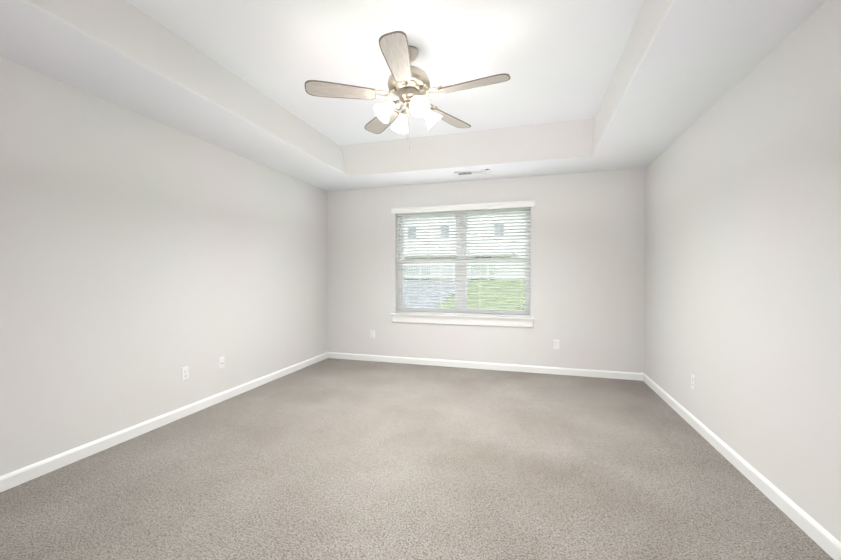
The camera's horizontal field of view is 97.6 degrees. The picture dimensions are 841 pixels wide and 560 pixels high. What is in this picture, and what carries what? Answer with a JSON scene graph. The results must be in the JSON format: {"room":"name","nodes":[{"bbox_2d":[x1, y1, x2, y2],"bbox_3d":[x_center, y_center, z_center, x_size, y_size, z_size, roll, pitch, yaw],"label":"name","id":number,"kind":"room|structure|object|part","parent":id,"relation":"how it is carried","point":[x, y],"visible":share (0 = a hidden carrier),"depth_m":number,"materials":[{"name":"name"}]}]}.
{"room":"empty bedroom","nodes":[
{"label":"empty bedroom","id":0,"kind":"room"},
{"bbox_2d":[0,56,327,475],"bbox_3d":[-2.324,-0.239,2.379,0.120,2.845,6.626,0,1,17],"label":"wall","id":1,"kind":"structure","parent":0,"point":[144,260],"depth_m":2.72,"materials":[{"name":"paint"}]},
{"bbox_2d":[0,352,327,492],"bbox_3d":[-2.035,1.131,3.137,0.014,0.085,4.744,0,1,17],"label":"baseboard","id":2,"kind":"structure","parent":1,"relation":"attached to","point":[29,473],"depth_m":2.72,"materials":[{"name":"white wood"}]},
{"bbox_2d":[181,366,188,380],"bbox_3d":[-2.026,0.806,3.172,0.008,0.115,0.070,0,1,17],"label":"electrical outlet","id":3,"kind":"object","parent":1,"relation":"attached to","point":[184,373],"visible":1,"depth_m":3.17,"materials":[{"name":"white plastic"}]},
{"bbox_2d":[219,357,224,369],"bbox_3d":[-1.911,0.801,3.547,0.015,0.115,0.070,0,1,17],"label":"electrical outlet","id":4,"kind":"object","parent":1,"relation":"attached to","point":[221,362],"visible":1,"depth_m":3.54,"materials":[{"name":"white plastic"}]},
{"bbox_2d":[126,0,643,145],"bbox_3d":[-0.314,-1.602,1.700,4.350,0.100,6.746,0,1,17],"label":"ceiling","id":5,"kind":"structure","parent":0,"point":[557,60],"depth_m":2.51,"materials":[{"name":"paint"}]},
{"bbox_2d":[305,31,509,149],"bbox_3d":[-0.055,-1.225,2.491,1.294,0.676,1.305,0,1,17],"label":"fan","id":6,"kind":"object","parent":5,"relation":"hanging from","point":[408,84],"visible":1,"depth_m":2.42,"materials":[{"name":"beige wood"}]},
{"bbox_3d":[-0.523,-1.245,2.426,0.458,0.034,0.147,0,1,-12],"label":"blade","id":7,"kind":"part","parent":6,"relation":"part of","materials":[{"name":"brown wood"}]},
{"bbox_3d":[-0.307,-1.252,2.914,0.147,0.034,0.458,0,1,-30],"label":"blade","id":8,"kind":"part","parent":6,"relation":"part of","materials":[{"name":"brown wood"}]},
{"bbox_3d":[-0.126,-1.240,2.070,0.147,0.034,0.458,0,1,6],"label":"blade","id":9,"kind":"part","parent":6,"relation":"part of","materials":[{"name":"brown wood"}]},
{"bbox_3d":[-0.083,-1.033,2.522,0.037,0.292,0.039,0,1,17],"label":"pull chain","id":10,"kind":"part","parent":6,"relation":"part of","materials":[{"name":"silver metal"}]},
{"bbox_3d":[0.223,-1.251,2.859,0.147,0.034,0.458,1,1,42],"label":"blade","id":11,"kind":"part","parent":6,"relation":"part of","materials":[{"name":"brown wood"}]},
{"bbox_3d":[0.336,-1.244,2.338,0.458,0.034,0.147,0,1,24],"label":"blade","id":12,"kind":"part","parent":6,"relation":"part of","materials":[{"name":"brown wood"}]},
{"bbox_2d":[0,0,826,190],"bbox_3d":[-0.072,-1.421,2.518,4.110,0.325,4.744,0,1,17],"label":"ceiling","id":13,"kind":"structure","parent":0,"point":[683,66],"depth_m":2.55,"materials":[{"name":"paint"}]},
{"bbox_2d":[454,169,489,175],"bbox_3d":[0.620,-1.280,4.397,0.400,0.009,0.190,0,1,17],"label":"ceiling vent","id":14,"kind":"object","parent":13,"relation":"in","point":[472,172],"visible":1,"depth_m":4.39,"materials":[{"name":"white metal"}]},
{"bbox_2d":[0,358,833,559],"bbox_3d":[-0.314,1.243,1.739,4.710,0.100,6.746,0,1,17],"label":"floor","id":15,"kind":"structure","parent":0,"point":[335,459],"depth_m":2.15,"materials":[{"name":"carpet"}]},
{"bbox_2d":[327,168,645,372],"bbox_3d":[0.626,-0.273,4.880,4.350,2.845,0.150,0,1,17],"label":"wall","id":16,"kind":"structure","parent":0,"point":[587,269],"depth_m":4.55,"materials":[{"name":"paint"}]},
{"bbox_2d":[370,330,374,338],"bbox_3d":[-0.677,0.770,5.199,0.070,0.115,0.008,0,1,17],"label":"electrical outlet","id":17,"kind":"object","parent":16,"relation":"attached to","point":[372,334],"visible":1,"depth_m":5.20,"materials":[{"name":"white plastic"}]},
{"bbox_2d":[392,315,532,326],"bbox_3d":[0.506,0.535,4.839,1.865,0.100,0.017,0,1,17],"label":"apron","id":18,"kind":"object","parent":16,"relation":"attached to","point":[469,321],"visible":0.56,"depth_m":4.81,"materials":[{"name":"white wood"}]},
{"bbox_2d":[390,313,534,319],"bbox_3d":[0.514,0.474,4.874,1.900,0.020,0.135,0,1,17],"label":"stool","id":19,"kind":"object","parent":16,"relation":"attached to","point":[469,316],"visible":0.95,"depth_m":4.83,"materials":[{"name":"white wood"}]},
{"bbox_2d":[391,200,534,213],"bbox_3d":[0.508,-0.945,4.807,1.885,0.080,0.040,0,1,17],"label":"window valance","id":20,"kind":"object","parent":16,"relation":"attached to","point":[474,206],"visible":0.91,"depth_m":4.77,"materials":[{"name":"white wood"}]},
{"bbox_2d":[398,207,530,316],"bbox_3d":[0.550,-0.242,4.960,1.795,1.450,0.081,0,1,17],"label":"window","id":21,"kind":"structure","parent":16,"relation":"in","point":[444,310],"depth_m":4.93,"materials":[{"name":"white plastic"}]},
{"bbox_2d":[397,208,529,316],"bbox_3d":[0.523,-0.253,4.869,1.779,1.422,0.076,0,1,17],"label":"window blinds","id":22,"kind":"object","parent":21,"relation":"attached to","point":[479,284],"visible":0.81,"depth_m":4.86,"materials":[{"name":"white plastic"}]},
{"bbox_2d":[328,352,643,380],"bbox_3d":[0.602,1.108,4.820,4.110,0.085,0.014,0,1,17],"label":"baseboard","id":23,"kind":"structure","parent":16,"relation":"attached to","point":[535,369],"depth_m":4.71,"materials":[{"name":"white wood"}]},
{"bbox_2d":[553,340,558,348],"bbox_3d":[1.660,0.790,4.505,0.070,0.115,0.008,0,1,17],"label":"electrical outlet","id":24,"kind":"object","parent":16,"relation":"attached to","point":[555,344],"visible":1,"depth_m":4.50,"materials":[{"name":"white plastic"}]},
{"bbox_2d":[644,0,840,542],"bbox_3d":[1.730,-0.222,1.174,0.120,2.845,6.626,0,1,17],"label":"wall","id":25,"kind":"structure","parent":0,"point":[742,316],"depth_m":2.07,"materials":[{"name":"paint"}]},
{"bbox_2d":[691,374,695,390],"bbox_3d":[2.189,0.821,2.956,0.008,0.115,0.070,0,1,17],"label":"electrical outlet","id":26,"kind":"object","parent":25,"relation":"attached to","point":[693,381],"visible":1,"depth_m":2.94,"materials":[{"name":"white plastic"}]},
{"bbox_2d":[643,374,840,559],"bbox_3d":[1.891,1.147,1.970,0.014,0.085,4.744,0,1,17],"label":"baseboard","id":27,"kind":"structure","parent":25,"relation":"attached to","point":[827,542],"depth_m":2.05,"materials":[{"name":"white wood"}]},
{"label":"outside","id":28,"kind":"structure","parent":0,"visible":0},
{"bbox_2d":[428,279,524,309],"bbox_3d":[2.495,0.416,42.988,100.000,1.320,96.000,0,1,17],"label":"lawn","id":29,"kind":"structure","parent":28,"point":[502,303],"depth_m":16.03,"materials":[{"name":"green plant"}]},
{"bbox_2d":[404,280,471,307],"bbox_3d":[-16.249,0.705,20.290,37.000,1.280,19.400,0,1,17],"label":"road","id":30,"kind":"structure","parent":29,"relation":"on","point":[408,296],"depth_m":17.59,"materials":[{"name":"grey asphalt"}]},
{"bbox_2d":[405,264,494,279],"bbox_3d":[-0.149,-0.540,28.111,11.400,1.200,2.000,0,1,17],"label":"hedge","id":31,"kind":"object","parent":29,"relation":"on","point":[429,277],"depth_m":27.07,"materials":[{"name":"green plant"}]},
{"bbox_2d":[404,263,524,279],"bbox_3d":[-3.321,-0.715,27.017,46.060,1.380,0.120,0,1,17],"label":"fence","id":32,"kind":"object","parent":29,"relation":"on","point":[468,270],"depth_m":24.90,"materials":[{"name":"white plastic"}]},
{"bbox_2d":[404,210,525,277],"bbox_3d":[3.251,-5.378,45.449,29.000,10.600,15.700,0,1,17],"label":"house","id":33,"kind":"structure","parent":29,"relation":"on","point":[467,238],"depth_m":39.38,"materials":[{"name":"white"}]}
]}

